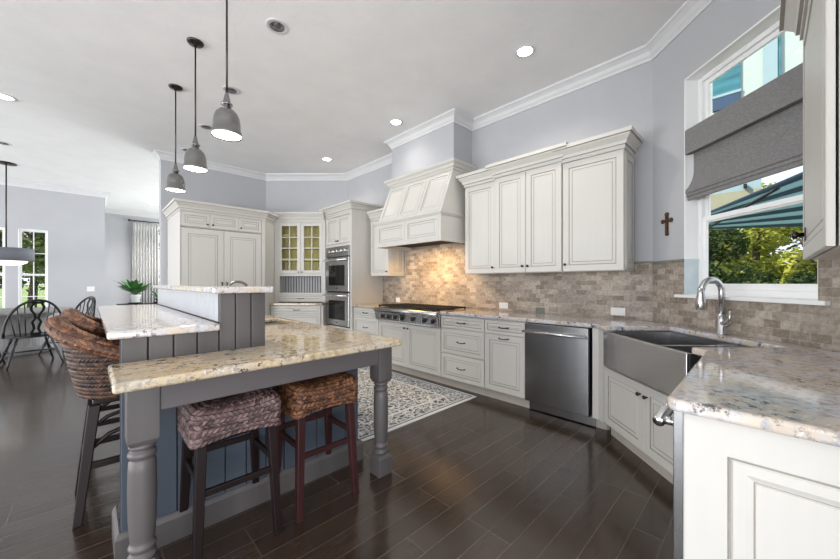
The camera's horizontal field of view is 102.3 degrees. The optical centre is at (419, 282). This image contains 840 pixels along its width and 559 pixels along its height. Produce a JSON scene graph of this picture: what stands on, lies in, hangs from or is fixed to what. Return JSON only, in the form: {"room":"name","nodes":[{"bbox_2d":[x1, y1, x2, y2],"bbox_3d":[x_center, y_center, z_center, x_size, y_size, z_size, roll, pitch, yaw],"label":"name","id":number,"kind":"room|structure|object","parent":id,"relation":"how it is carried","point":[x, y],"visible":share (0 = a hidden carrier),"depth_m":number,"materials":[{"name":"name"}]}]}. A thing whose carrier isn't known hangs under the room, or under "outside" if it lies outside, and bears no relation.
{"room":"kitchen","nodes":[
{"label":"kitchen","id":0,"kind":"room"},
{"bbox_2d":[0,184,104,317],"bbox_3d":[-10.973,-0.455,6.470,7.175,3.430,2.400,0,0,-44],"label":"wall","id":1,"kind":"structure","parent":0,"point":[74,224],"depth_m":7.65,"materials":[{"name":"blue paint"}]},
{"bbox_2d":[0,227,4,307],"bbox_3d":[-8.852,-0.175,6.945,0.430,1.970,0.109,0,0,-44],"label":"window","id":2,"kind":"structure","parent":1,"relation":"in","point":[2,274],"depth_m":7.07,"materials":[{"name":"white paint"}]},
{"bbox_2d":[18,228,47,307],"bbox_3d":[-8.422,-0.175,7.367,0.426,1.970,0.109,0,0,-44],"label":"window","id":3,"kind":"structure","parent":1,"relation":"in","point":[20,274],"depth_m":7.37,"materials":[{"name":"white paint"}]},
{"bbox_2d":[0,178,158,218],"bbox_3d":[-9.574,-2.107,7.776,11.000,0.123,2.492,0,0,-44],"label":"trim","id":4,"kind":"structure","parent":1,"relation":"attached to","point":[11,182],"depth_m":7.74,"materials":[{"name":"white paint"}]},
{"bbox_2d":[87,286,94,290],"bbox_3d":[-7.742,0.140,7.949,0.130,0.115,0.008,0,0,-44],"label":"outlet","id":5,"kind":"object","parent":1,"relation":"attached to","point":[92,288],"visible":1,"depth_m":7.96,"materials":[{"name":"white plastic"}]},
{"bbox_2d":[105,213,158,305],"bbox_3d":[-7.990,-0.455,11.197,3.950,3.430,0.180,0,0,-44],"label":"wall","id":6,"kind":"structure","parent":0,"point":[118,230],"depth_m":10.08,"materials":[{"name":"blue paint"}]},
{"bbox_2d":[128,219,158,222],"bbox_3d":[-8.185,-1.885,10.738,1.670,0.064,0.201,0,0,-44],"label":"curtain rod","id":7,"kind":"object","parent":6,"relation":"attached to","point":[128,219],"visible":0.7,"depth_m":10.32,"materials":[{"name":"brown metal"}]},
{"bbox_2d":[132,222,158,304],"bbox_3d":[-8.436,-0.300,10.399,0.634,3.080,0.119,0,0,-44],"label":"curtain","id":8,"kind":"object","parent":7,"relation":"hanging from","point":[145,236],"visible":0.78,"depth_m":10.40,"materials":[{"name":"white fabric"}]},
{"bbox_2d":[159,159,265,284],"bbox_3d":[-3.721,-0.455,6.265,1.750,3.430,0.180,0,0,-44],"label":"wall","id":9,"kind":"structure","parent":0,"point":[213,186],"depth_m":6.04,"materials":[{"name":"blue paint"}]},
{"bbox_2d":[266,181,347,220],"bbox_3d":[-2.248,-0.455,6.848,1.782,3.430,0.184,0,0,1],"label":"wall","id":10,"kind":"structure","parent":0,"point":[281,196],"depth_m":6.76,"materials":[{"name":"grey paint"}]},
{"bbox_2d":[0,340,672,558],"bbox_3d":[-5.303,1.320,3.414,11.200,0.120,15.500,0,0,-44],"label":"floor","id":11,"kind":"structure","parent":0,"point":[482,476],"depth_m":2.00,"materials":[{"name":"brown wood"}]},
{"bbox_2d":[0,299,63,369],"bbox_3d":[-6.036,0.754,5.263,0.617,1.020,0.662,0,0,30],"label":"chair","id":12,"kind":"object","parent":11,"relation":"on","point":[39,333],"visible":0.88,"depth_m":5.14,"materials":[{"name":"black paint"}]},
{"bbox_2d":[0,307,74,357],"bbox_3d":[-7.481,0.879,6.110,1.740,0.762,1.740,0,0,-44],"label":"dining table","id":13,"kind":"object","parent":11,"relation":"on","point":[25,344],"visible":0.6,"depth_m":5.96,"materials":[{"name":"grey wood"}]},
{"bbox_2d":[38,296,95,354],"bbox_3d":[-6.446,0.754,6.259,0.617,1.020,0.662,0,0,-16],"label":"chair","id":14,"kind":"object","parent":11,"relation":"on","point":[92,298],"visible":0.4,"depth_m":6.29,"materials":[{"name":"black paint"}]},
{"bbox_2d":[43,315,119,528],"bbox_3d":[-1.803,0.718,2.015,0.590,1.084,0.661,0,0,-41],"label":"bar stool","id":15,"kind":"object","parent":11,"relation":"on","point":[88,352],"visible":0.48,"depth_m":1.79,"materials":[{"name":"brown wicker"}]},
{"bbox_2d":[61,331,119,399],"bbox_3d":[-1.786,0.427,2.030,0.544,0.415,0.569,0,0,-44],"label":"chair back","id":16,"kind":"object","parent":15,"relation":"on","point":[88,368],"depth_m":1.80,"materials":[{"name":"brown wicker"}]},
{"bbox_2d":[61,308,119,426],"bbox_3d":[-2.284,0.718,2.553,0.590,1.084,0.661,0,0,-41],"label":"bar stool","id":17,"kind":"object","parent":11,"relation":"on","point":[75,315],"visible":0.12,"depth_m":2.35,"materials":[{"name":"brown wicker"}]},
{"bbox_2d":[116,303,157,304],"bbox_3d":[-7.246,0.897,8.972,1.200,0.725,0.440,0,0,-44],"label":"console table","id":18,"kind":"object","parent":11,"relation":"on","point":[125,303],"visible":0.23,"depth_m":8.69,"materials":[{"name":"brown wood"}]},
{"bbox_2d":[115,279,151,303],"bbox_3d":[-7.412,0.213,8.777,0.854,0.643,0.960,0,0,-44],"label":"potted plant","id":19,"kind":"object","parent":18,"relation":"on","point":[134,287],"visible":1,"depth_m":8.68,"materials":[{"name":"green plant"}]},
{"bbox_2d":[149,291,157,302],"bbox_3d":[-7.033,0.364,9.127,0.513,0.340,0.539,0,0,-44],"label":"potted plant","id":20,"kind":"object","parent":18,"relation":"on","point":[155,294],"visible":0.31,"depth_m":9.05,"materials":[{"name":"green plant"}]},
{"bbox_2d":[162,198,277,315],"bbox_3d":[-3.306,0.029,5.714,1.558,2.462,1.148,0,0,-44],"label":"tall cabinet","id":21,"kind":"object","parent":11,"relation":"on","point":[264,223],"visible":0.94,"depth_m":5.31,"materials":[{"name":"beige paint"}]},
{"bbox_2d":[181,227,260,285],"bbox_3d":[-3.280,0.212,5.500,1.112,2.056,0.751,0,0,-44],"label":"refrigerator","id":22,"kind":"object","parent":11,"relation":"on","point":[208,257],"visible":0.39,"depth_m":5.22,"materials":[{"name":"beige paint"}]},
{"bbox_2d":[177,387,282,558],"bbox_3d":[-0.956,0.908,1.702,0.401,0.704,0.359,0,0,-44],"label":"stool","id":23,"kind":"object","parent":11,"relation":"on","point":[202,424],"visible":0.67,"depth_m":1.60,"materials":[{"name":"brown wicker"}]},
{"bbox_2d":[112,289,391,558],"bbox_3d":[-1.561,0.658,2.682,1.358,1.203,2.543,0,0,-44],"label":"kitchen island","id":24,"kind":"object","parent":11,"relation":"on","point":[151,519],"visible":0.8,"depth_m":1.74,"materials":[{"name":"grey wood"}]},
{"bbox_2d":[97,304,219,339],"bbox_3d":[-2.006,0.231,2.441,0.438,0.038,2.305,0,0,-44],"label":"island countertop","id":25,"kind":"structure","parent":24,"relation":"on","point":[146,320],"depth_m":1.81,"materials":[{"name":"white stone"}]},
{"bbox_2d":[152,285,273,293],"bbox_3d":[-1.770,0.038,2.679,0.310,0.036,2.335,0,0,-44],"label":"island countertop","id":26,"kind":"structure","parent":24,"relation":"on","point":[214,289],"depth_m":1.92,"materials":[{"name":"white stone"}]},
{"bbox_2d":[108,315,401,393],"bbox_3d":[-1.545,0.379,2.646,1.379,0.038,2.718,0,0,-44],"label":"island countertop","id":27,"kind":"structure","parent":24,"relation":"on","point":[292,342],"depth_m":1.68,"materials":[{"name":"beige stone"}]},
{"bbox_2d":[227,280,247,285],"bbox_3d":[-1.601,0.169,2.975,0.207,0.383,0.120,0,0,-44],"label":"faucet","id":28,"kind":"object","parent":27,"relation":"on","point":[237,281],"visible":0.35,"depth_m":3.00,"materials":[{"name":"silver metal"}]},
{"bbox_2d":[271,212,325,325],"bbox_3d":[-2.165,-0.001,6.145,0.960,2.522,0.607,0,0,1],"label":"hutch","id":29,"kind":"object","parent":11,"relation":"on","point":[299,237],"visible":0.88,"depth_m":6.07,"materials":[{"name":"beige paint"}]},
{"bbox_2d":[269,302,324,304],"bbox_3d":[-2.186,0.367,6.141,0.987,0.040,0.575,0,0,1],"label":"countertop","id":30,"kind":"structure","parent":29,"relation":"on","point":[274,303],"depth_m":5.86,"materials":[{"name":"beige stone"}]},
{"bbox_2d":[282,235,318,236],"bbox_3d":[-2.144,-0.868,6.239,0.800,0.015,0.260,0,0,1],"label":"shelf","id":31,"kind":"object","parent":29,"relation":"attached to","point":[282,235],"depth_m":6.12,"materials":[{"name":"paint"}]},
{"bbox_2d":[282,247,318,249],"bbox_3d":[-2.144,-0.637,6.239,0.800,0.015,0.260,0,0,1],"label":"shelf","id":32,"kind":"object","parent":29,"relation":"attached to","point":[283,248],"depth_m":6.11,"materials":[{"name":"paint"}]},
{"bbox_2d":[282,260,318,261],"bbox_3d":[-2.144,-0.407,6.239,0.800,0.015,0.260,0,0,1],"label":"shelf","id":33,"kind":"object","parent":29,"relation":"attached to","point":[282,260],"depth_m":6.11,"materials":[{"name":"paint"}]},
{"bbox_2d":[273,372,358,523],"bbox_3d":[-0.627,0.908,2.024,0.401,0.704,0.359,0,0,-44],"label":"stool","id":34,"kind":"object","parent":11,"relation":"on","point":[301,399],"visible":0.73,"depth_m":1.91,"materials":[{"name":"brown wicker"}]},
{"bbox_2d":[319,200,383,330],"bbox_3d":[-1.207,-0.033,5.984,0.722,2.585,1.015,0,0,-44],"label":"tall cabinet","id":35,"kind":"object","parent":11,"relation":"on","point":[348,222],"visible":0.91,"depth_m":5.65,"materials":[{"name":"beige paint"}]},
{"bbox_2d":[323,245,349,327],"bbox_3d":[-1.235,0.061,5.948,0.651,1.362,0.746,0,0,-44],"label":"double oven","id":36,"kind":"object","parent":35,"relation":"in","point":[337,295],"visible":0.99,"depth_m":5.72,"materials":[{"name":"silver metal"}]},
{"bbox_2d":[354,307,379,334],"bbox_3d":[-0.646,0.823,5.466,0.634,0.874,0.663,0,0,-44],"label":"base cabinet","id":37,"kind":"object","parent":11,"relation":"on","point":[365,321],"visible":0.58,"depth_m":5.26,"materials":[{"name":"beige paint"}]},
{"bbox_2d":[352,303,393,307],"bbox_3d":[-0.642,0.365,5.471,0.638,0.038,0.664,0,0,-44],"label":"countertop","id":38,"kind":"structure","parent":37,"relation":"on","point":[370,305],"depth_m":5.39,"materials":[{"name":"beige stone"}]},
{"bbox_2d":[379,320,444,383],"bbox_3d":[0.023,0.904,4.786,0.630,0.712,1.235,0,0,-44],"label":"base cabinet","id":39,"kind":"object","parent":11,"relation":"on","point":[419,353],"visible":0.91,"depth_m":4.46,"materials":[{"name":"beige paint"}]},
{"bbox_2d":[358,366,476,441],"bbox_3d":[-0.771,1.254,4.039,1.560,0.010,2.400,0,0,-44],"label":"area rug","id":40,"kind":"object","parent":11,"relation":"on","point":[410,400],"visible":0.29,"depth_m":3.59,"materials":[{"name":"grey fabric"}]},
{"bbox_2d":[441,315,488,396],"bbox_3d":[0.679,0.823,4.113,0.634,0.874,0.638,0,0,-44],"label":"base cabinet","id":41,"kind":"object","parent":11,"relation":"on","point":[462,338],"visible":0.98,"depth_m":3.90,"materials":[{"name":"beige paint"}]},
{"bbox_2d":[440,309,839,446],"bbox_3d":[1.345,0.365,2.624,1.692,0.038,4.036,0,0,-9],"label":"countertop","id":42,"kind":"structure","parent":41,"relation":"on","point":[786,389],"depth_m":1.19,"materials":[{"name":"white stone"}]},
{"bbox_2d":[373,303,465,327],"bbox_3d":[-0.008,0.431,4.753,0.711,0.226,1.234,0,0,-44],"label":"cooktop","id":43,"kind":"object","parent":42,"relation":"in","point":[429,315],"visible":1,"depth_m":4.50,"materials":[{"name":"metal"}]},
{"bbox_2d":[604,331,746,394],"bbox_3d":[1.720,0.519,2.259,0.535,0.272,0.850,0,0,1],"label":"farmhouse sink","id":44,"kind":"object","parent":42,"relation":"in","point":[660,361],"visible":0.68,"depth_m":2.25,"materials":[{"name":"metal"}]},
{"bbox_2d":[606,331,746,370],"bbox_3d":[1.728,0.503,2.259,0.518,0.237,0.850,0,0,1],"label":"basin","id":45,"kind":"object","parent":44,"relation":"in","point":[625,350],"depth_m":2.30,"materials":[{"name":"metal"}]},
{"bbox_2d":[695,277,731,334],"bbox_3d":[1.968,0.152,2.283,0.190,0.388,0.136,0,0,30],"label":"kitchen faucet","id":46,"kind":"object","parent":42,"relation":"on","point":[722,322],"visible":1,"depth_m":2.27,"materials":[{"name":"metal"}]},
{"bbox_2d":[485,319,529,407],"bbox_3d":[1.073,0.823,3.711,0.634,0.874,0.480,0,0,-44],"label":"base cabinet","id":47,"kind":"object","parent":11,"relation":"on","point":[504,339],"visible":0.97,"depth_m":3.51,"materials":[{"name":"beige paint"}]},
{"bbox_2d":[522,322,595,426],"bbox_3d":[1.436,0.820,3.286,0.650,0.856,0.616,0,0,-44],"label":"dishwasher","id":48,"kind":"object","parent":11,"relation":"on","point":[558,358],"visible":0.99,"depth_m":3.08,"materials":[{"name":"silver metal"}]},
{"bbox_2d":[592,328,676,483],"bbox_3d":[1.792,0.823,2.518,0.640,0.874,1.553,0,0,1],"label":"base cabinet","id":49,"kind":"object","parent":11,"relation":"on","point":[622,403],"visible":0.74,"depth_m":2.43,"materials":[{"name":"beige paint"}]},
{"bbox_2d":[652,401,682,558],"bbox_3d":[1.204,0.820,1.079,0.630,0.856,0.666,0,0,-44],"label":"dishwasher","id":50,"kind":"object","parent":11,"relation":"on","point":[662,417],"visible":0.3,"depth_m":1.05,"materials":[{"name":"silver metal"}]},
{"bbox_2d":[683,413,839,558],"bbox_3d":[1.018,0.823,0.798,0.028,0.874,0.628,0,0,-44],"label":"base cabinet","id":51,"kind":"object","parent":11,"relation":"on","point":[749,493],"visible":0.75,"depth_m":0.90,"materials":[{"name":"beige paint"}]},
{"bbox_2d":[0,0,685,213],"bbox_3d":[-4.744,-2.245,2.843,11.200,0.150,17.100,0,0,-44],"label":"ceiling","id":52,"kind":"structure","parent":0,"point":[89,80],"depth_m":3.45,"materials":[{"name":"white paint"}]},
{"bbox_2d":[0,141,11,145],"bbox_3d":[-6.463,-2.164,5.239,0.182,0.012,0.182,0,0,-44],"label":"recessed light","id":53,"kind":"object","parent":52,"relation":"in","point":[1,142],"visible":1,"depth_m":5.25,"materials":[{"name":"white paint"}]},
{"bbox_2d":[0,93,16,101],"bbox_3d":[-4.838,-2.166,3.940,0.182,0.008,0.182,0,0,-44],"label":"recessed light","id":54,"kind":"object","parent":52,"relation":"in","point":[2,96],"visible":1,"depth_m":3.96,"materials":[{"name":"white paint"}]},
{"bbox_2d":[0,161,34,265],"bbox_3d":[-7.481,-1.242,6.110,0.688,1.854,0.688,0,0,-44],"label":"drum chandelier","id":55,"kind":"object","parent":52,"relation":"hanging from","point":[9,256],"visible":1,"depth_m":6.08,"materials":[{"name":"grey metal"}]},
{"bbox_2d":[165,83,185,192],"bbox_3d":[-2.704,-1.596,3.740,0.194,1.148,0.194,0,0,-44],"label":"pendant light","id":56,"kind":"object","parent":52,"relation":"hanging from","point":[175,182],"visible":1,"depth_m":3.71,"materials":[{"name":"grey metal"}]},
{"bbox_2d":[166,188,184,191],"bbox_3d":[-2.704,-1.030,3.740,0.180,0.008,0.180,0,0,-44],"label":"diffuser","id":57,"kind":"object","parent":56,"relation":"attached to","point":[168,189],"depth_m":3.73,"materials":[{"name":"white"}]},
{"bbox_2d":[172,163,179,173],"bbox_3d":[-2.704,-1.266,3.740,0.072,0.117,0.072,0,0,-44],"label":"socket","id":58,"kind":"object","parent":56,"relation":"attached to","point":[175,170],"depth_m":3.72,"materials":[{"name":"silver metal"}]},
{"bbox_2d":[182,37,207,172],"bbox_3d":[-2.024,-1.596,3.046,0.194,1.148,0.194,0,0,-44],"label":"pendant light","id":59,"kind":"object","parent":52,"relation":"hanging from","point":[194,158],"visible":1,"depth_m":3.02,"materials":[{"name":"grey metal"}]},
{"bbox_2d":[183,166,206,171],"bbox_3d":[-2.024,-1.030,3.046,0.180,0.008,0.180,0,0,-44],"label":"diffuser","id":60,"kind":"object","parent":59,"relation":"attached to","point":[189,168],"depth_m":3.03,"materials":[{"name":"white glass"}]},
{"bbox_2d":[191,135,199,147],"bbox_3d":[-2.024,-1.266,3.046,0.072,0.117,0.072,0,0,-44],"label":"socket","id":61,"kind":"object","parent":59,"relation":"attached to","point":[194,144],"depth_m":3.03,"materials":[{"name":"silver metal"}]},
{"bbox_2d":[199,124,211,129],"bbox_3d":[-2.968,-2.164,4.696,0.182,0.012,0.182,0,0,-44],"label":"recessed light","id":62,"kind":"object","parent":52,"relation":"in","point":[203,126],"visible":0.93,"depth_m":4.67,"materials":[{"name":"white paint"}]},
{"bbox_2d":[210,0,242,141],"bbox_3d":[-1.344,-1.596,2.351,0.194,1.148,0.194,0,0,-44],"label":"pendant light","id":63,"kind":"object","parent":52,"relation":"hanging from","point":[226,126],"visible":1,"depth_m":2.32,"materials":[{"name":"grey metal"}]},
{"bbox_2d":[212,130,240,140],"bbox_3d":[-1.344,-1.030,2.351,0.180,0.008,0.180,0,0,-44],"label":"diffuser","id":64,"kind":"object","parent":63,"relation":"attached to","point":[226,135],"depth_m":2.35,"materials":[{"name":"white"}]},
{"bbox_2d":[221,92,232,107],"bbox_3d":[-1.344,-1.266,2.351,0.072,0.117,0.072,0,0,-44],"label":"socket","id":65,"kind":"object","parent":63,"relation":"attached to","point":[226,103],"depth_m":2.33,"materials":[{"name":"silver metal"}]},
{"bbox_2d":[222,86,239,94],"bbox_3d":[-2.125,-2.164,3.800,0.182,0.012,0.182,0,0,-44],"label":"recessed light","id":66,"kind":"object","parent":52,"relation":"in","point":[231,90],"visible":0.91,"depth_m":3.79,"materials":[{"name":"white paint"}]},
{"bbox_2d":[265,18,288,34],"bbox_3d":[-1.208,-2.164,2.854,0.182,0.012,0.182,0,0,-44],"label":"recessed light","id":67,"kind":"object","parent":52,"relation":"in","point":[274,25],"visible":1,"depth_m":2.85,"materials":[{"name":"white paint"}]},
{"bbox_2d":[322,157,331,160],"bbox_3d":[-1.627,-2.166,5.915,0.182,0.008,0.182,0,0,-44],"label":"recessed light","id":68,"kind":"object","parent":52,"relation":"in","point":[323,158],"visible":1,"depth_m":5.92,"materials":[{"name":"white paint"}]},
{"bbox_2d":[389,119,402,125],"bbox_3d":[-0.324,-2.166,4.555,0.182,0.008,0.182,0,0,-44],"label":"recessed light","id":69,"kind":"object","parent":52,"relation":"in","point":[396,122],"visible":1,"depth_m":4.56,"materials":[{"name":"white paint"}]},
{"bbox_2d":[515,45,534,57],"bbox_3d":[0.982,-2.166,3.162,0.182,0.008,0.182,0,0,-44],"label":"recessed light","id":70,"kind":"object","parent":52,"relation":"in","point":[524,51],"visible":1,"depth_m":3.16,"materials":[{"name":"white paint"}]},
{"bbox_2d":[392,123,471,178],"bbox_3d":[0.138,-1.850,4.876,0.380,0.640,1.225,0,0,-44],"label":"wall","id":71,"kind":"structure","parent":0,"point":[453,140],"depth_m":4.57,"materials":[{"name":"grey paint"}]},
{"bbox_2d":[348,60,652,320],"bbox_3d":[0.413,-0.455,4.995,0.180,3.430,5.160,0,0,-44],"label":"wall","id":72,"kind":"structure","parent":0,"point":[624,99],"depth_m":3.52,"materials":[{"name":"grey paint"}]},
{"bbox_2d":[367,208,403,276],"bbox_3d":[-0.544,-0.643,5.537,0.406,1.063,0.550,0,0,-44],"label":"upper cabinet","id":73,"kind":"object","parent":72,"relation":"attached to","point":[384,262],"visible":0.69,"depth_m":5.47,"materials":[{"name":"beige paint"}]},
{"bbox_2d":[374,158,477,250],"bbox_3d":[0.037,-1.028,4.749,0.698,1.025,1.385,0,0,-44],"label":"range hood","id":74,"kind":"object","parent":72,"relation":"attached to","point":[425,206],"visible":0.98,"depth_m":4.40,"materials":[{"name":"beige paint"}]},
{"bbox_2d":[152,0,714,180],"bbox_3d":[-0.755,-2.107,3.957,2.942,0.123,7.630,0,0,-44],"label":"trim","id":75,"kind":"structure","parent":72,"relation":"attached to","point":[689,10],"depth_m":4.04,"materials":[{"name":"white paint"}]},
{"bbox_2d":[456,168,498,274],"bbox_3d":[0.776,-0.727,4.199,0.391,1.230,0.522,0,0,-44],"label":"upper cabinet","id":76,"kind":"object","parent":72,"relation":"attached to","point":[479,199],"visible":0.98,"depth_m":4.08,"materials":[{"name":"beige paint"}]},
{"bbox_2d":[383,243,651,320],"bbox_3d":[0.746,-0.175,4.520,0.010,1.170,3.985,0,0,-44],"label":"backsplash","id":77,"kind":"structure","parent":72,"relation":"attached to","point":[435,274],"depth_m":4.07,"materials":[{"name":"tile"}]},
{"bbox_2d":[499,302,507,308],"bbox_3d":[1.040,0.280,4.207,0.008,0.075,0.125,0,0,-44],"label":"outlet","id":78,"kind":"object","parent":77,"relation":"attached to","point":[503,305],"visible":1,"depth_m":4.21,"materials":[{"name":"white plastic"}]},
{"bbox_2d":[536,307,544,313],"bbox_3d":[1.374,0.315,3.865,0.008,0.070,0.110,0,0,-44],"label":"outlet","id":79,"kind":"object","parent":77,"relation":"attached to","point":[538,309],"visible":0.93,"depth_m":3.86,"materials":[{"name":"grey plastic"}]},
{"bbox_2d":[611,307,624,315],"bbox_3d":[1.930,0.278,3.297,0.008,0.075,0.125,0,0,-44],"label":"outlet","id":80,"kind":"object","parent":77,"relation":"attached to","point":[614,311],"visible":1,"depth_m":3.29,"materials":[{"name":"white plastic"}]},
{"bbox_2d":[485,142,578,273],"bbox_3d":[1.226,-0.737,3.729,0.406,1.250,0.932,0,0,-44],"label":"upper cabinet","id":81,"kind":"object","parent":72,"relation":"attached to","point":[528,204],"visible":0.94,"depth_m":3.61,"materials":[{"name":"beige paint"}]},
{"bbox_2d":[551,125,642,271],"bbox_3d":[1.696,-0.727,3.260,0.391,1.230,0.698,0,0,-44],"label":"upper cabinet","id":82,"kind":"object","parent":72,"relation":"attached to","point":[598,190],"visible":0.98,"depth_m":3.13,"materials":[{"name":"beige paint"}]},
{"bbox_2d":[634,261,652,263],"bbox_3d":[2.083,-0.191,3.150,0.016,0.022,0.150,0,0,-44],"label":"trim","id":83,"kind":"structure","parent":72,"relation":"attached to","point":[638,262],"depth_m":3.14,"materials":[{"name":"grey stone"}]},
{"bbox_2d":[653,0,838,351],"bbox_3d":[2.210,-0.455,2.268,0.160,3.430,1.670,0,0,1],"label":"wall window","id":84,"kind":"structure","parent":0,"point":[722,22],"depth_m":2.80,"materials":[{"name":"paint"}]},
{"bbox_2d":[661,212,672,235],"bbox_3d":[2.128,-0.507,2.915,0.018,0.204,0.134,0,0,0],"label":"wall cross","id":85,"kind":"object","parent":84,"relation":"attached to","point":[667,220],"visible":1,"depth_m":2.91,"materials":[{"name":"brown wood"}]},
{"bbox_2d":[685,63,802,200],"bbox_3d":[2.147,-0.940,2.264,0.058,0.560,0.911,0,0,1],"label":"roman shade","id":86,"kind":"object","parent":84,"relation":"attached to","point":[759,135],"visible":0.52,"depth_m":2.19,"materials":[{"name":"grey fabric"}]},
{"bbox_2d":[652,259,839,351],"bbox_3d":[2.122,-0.072,2.266,0.016,0.836,1.665,0,0,1],"label":"backsplash window","id":87,"kind":"structure","parent":84,"relation":"attached to","point":[816,326],"depth_m":2.08,"materials":[{"name":"tile"}]},
{"bbox_2d":[674,2,829,305],"bbox_3d":[2.188,-0.764,2.264,0.195,1.762,1.047,0,0,1],"label":"window","id":88,"kind":"structure","parent":84,"relation":"attached to","point":[697,86],"depth_m":2.57,"materials":[{"name":"white paint"}]},
{"bbox_2d":[779,0,839,259],"bbox_3d":[1.641,-0.730,1.254,1.056,1.235,0.403,0,0,-44],"label":"upper cabinet","id":89,"kind":"object","parent":84,"relation":"attached to","point":[817,22],"visible":1,"depth_m":1.16,"materials":[{"name":"beige paint"}]},
{"bbox_2d":[709,172,802,228],"bbox_3d":[4.489,0.179,3.941,2.130,3.062,2.150,0,0,-44],"label":"awning","id":90,"kind":"object","parent":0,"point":[788,216],"visible":0.53,"depth_m":4.50,"materials":[{"name":"teal fabric"}]},
{"label":"outside","id":91,"kind":"structure","parent":0,"visible":0},
{"bbox_2d":[0,285,44,308],"bbox_3d":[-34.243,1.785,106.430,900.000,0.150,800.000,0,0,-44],"label":"ground","id":92,"kind":"structure","parent":91,"point":[24,292],"depth_m":50.26,"materials":[{"name":"green plant"}]},
{"bbox_2d":[0,230,44,307],"bbox_3d":[-14.865,-1.122,13.422,2.555,5.672,2.928,0,0,0],"label":"tree","id":93,"kind":"object","parent":92,"relation":"on","point":[39,262],"visible":0.17,"depth_m":13.05,"materials":[{"name":"green plant"}]},
{"bbox_2d":[0,231,44,291],"bbox_3d":[-23.439,-1.389,19.462,4.540,6.209,3.786,0,0,-44],"label":"tree","id":94,"kind":"object","parent":92,"relation":"on","point":[25,236],"visible":0.05,"depth_m":19.05,"materials":[{"name":"plant"}]},
{"bbox_2d":[22,233,44,268],"bbox_3d":[-21.005,-1.399,20.541,4.418,6.236,3.999,0,0,2],"label":"tree","id":95,"kind":"object","parent":92,"relation":"on","point":[43,240],"visible":0.02,"depth_m":19.20,"materials":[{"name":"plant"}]},
{"bbox_2d":[709,228,750,283],"bbox_3d":[7.749,-0.356,9.179,1.904,4.180,1.792,0,0,-44],"label":"tree","id":96,"kind":"object","parent":92,"relation":"on","point":[716,241],"visible":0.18,"depth_m":8.72,"materials":[{"name":"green plant"}]},
{"bbox_2d":[710,228,783,271],"bbox_3d":[10.640,-0.928,12.061,3.686,5.298,3.530,0,0,-44],"label":"tree","id":97,"kind":"object","parent":92,"relation":"on","point":[727,261],"visible":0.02,"depth_m":11.07,"materials":[{"name":"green plant"}]},
{"bbox_2d":[720,263,781,283],"bbox_3d":[7.132,0.722,7.539,1.176,2.368,1.546,0,0,18],"label":"shrub","id":98,"kind":"object","parent":92,"relation":"on","point":[750,278],"visible":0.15,"depth_m":7.26,"materials":[{"name":"green plant"}]},
{"bbox_2d":[709,182,799,283],"bbox_3d":[9.410,-0.533,9.552,2.562,4.504,2.415,0,0,-44],"label":"tree","id":99,"kind":"object","parent":92,"relation":"on","point":[758,236],"visible":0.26,"depth_m":9.31,"materials":[{"name":"green plant"}]},
{"bbox_2d":[709,31,802,229],"bbox_3d":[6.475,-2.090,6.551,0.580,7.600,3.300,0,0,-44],"label":"neighboring building","id":100,"kind":"structure","parent":92,"relation":"on","point":[784,53],"depth_m":6.43,"materials":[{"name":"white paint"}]},
{"bbox_2d":[713,92,740,111],"bbox_3d":[6.038,-3.555,6.662,0.050,0.230,0.410,0,0,-44],"label":"shade","id":101,"kind":"object","parent":100,"relation":"hanging from","point":[720,102],"depth_m":6.66,"materials":[{"name":"blue fabric"}]},
{"bbox_2d":[763,37,777,84],"bbox_3d":[6.465,-4.040,6.240,0.070,2.900,0.190,0,0,-44],"label":"window","id":102,"kind":"structure","parent":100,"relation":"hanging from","point":[770,51],"depth_m":6.21,"materials":[{"name":"glass"}]},
{"bbox_2d":[779,228,802,268],"bbox_3d":[12.602,-0.656,10.089,2.836,4.736,4.018,0,0,-19],"label":"tree","id":103,"kind":"object","parent":92,"relation":"on","point":[800,243],"visible":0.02,"depth_m":11.53,"materials":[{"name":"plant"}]},
{"bbox_2d":[771,227,816,283],"bbox_3d":[9.580,-0.214,8.046,1.968,3.892,2.292,0,0,-34],"label":"tree","id":104,"kind":"object","parent":92,"relation":"on","point":[795,260],"visible":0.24,"depth_m":8.33,"materials":[{"name":"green plant"}]},
{"bbox_2d":[779,268,816,283],"bbox_3d":[7.886,0.735,6.871,1.389,2.084,1.370,0,0,-44],"label":"shrub","id":105,"kind":"object","parent":92,"relation":"on","point":[808,278],"visible":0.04,"depth_m":6.65,"materials":[{"name":"green plant"}]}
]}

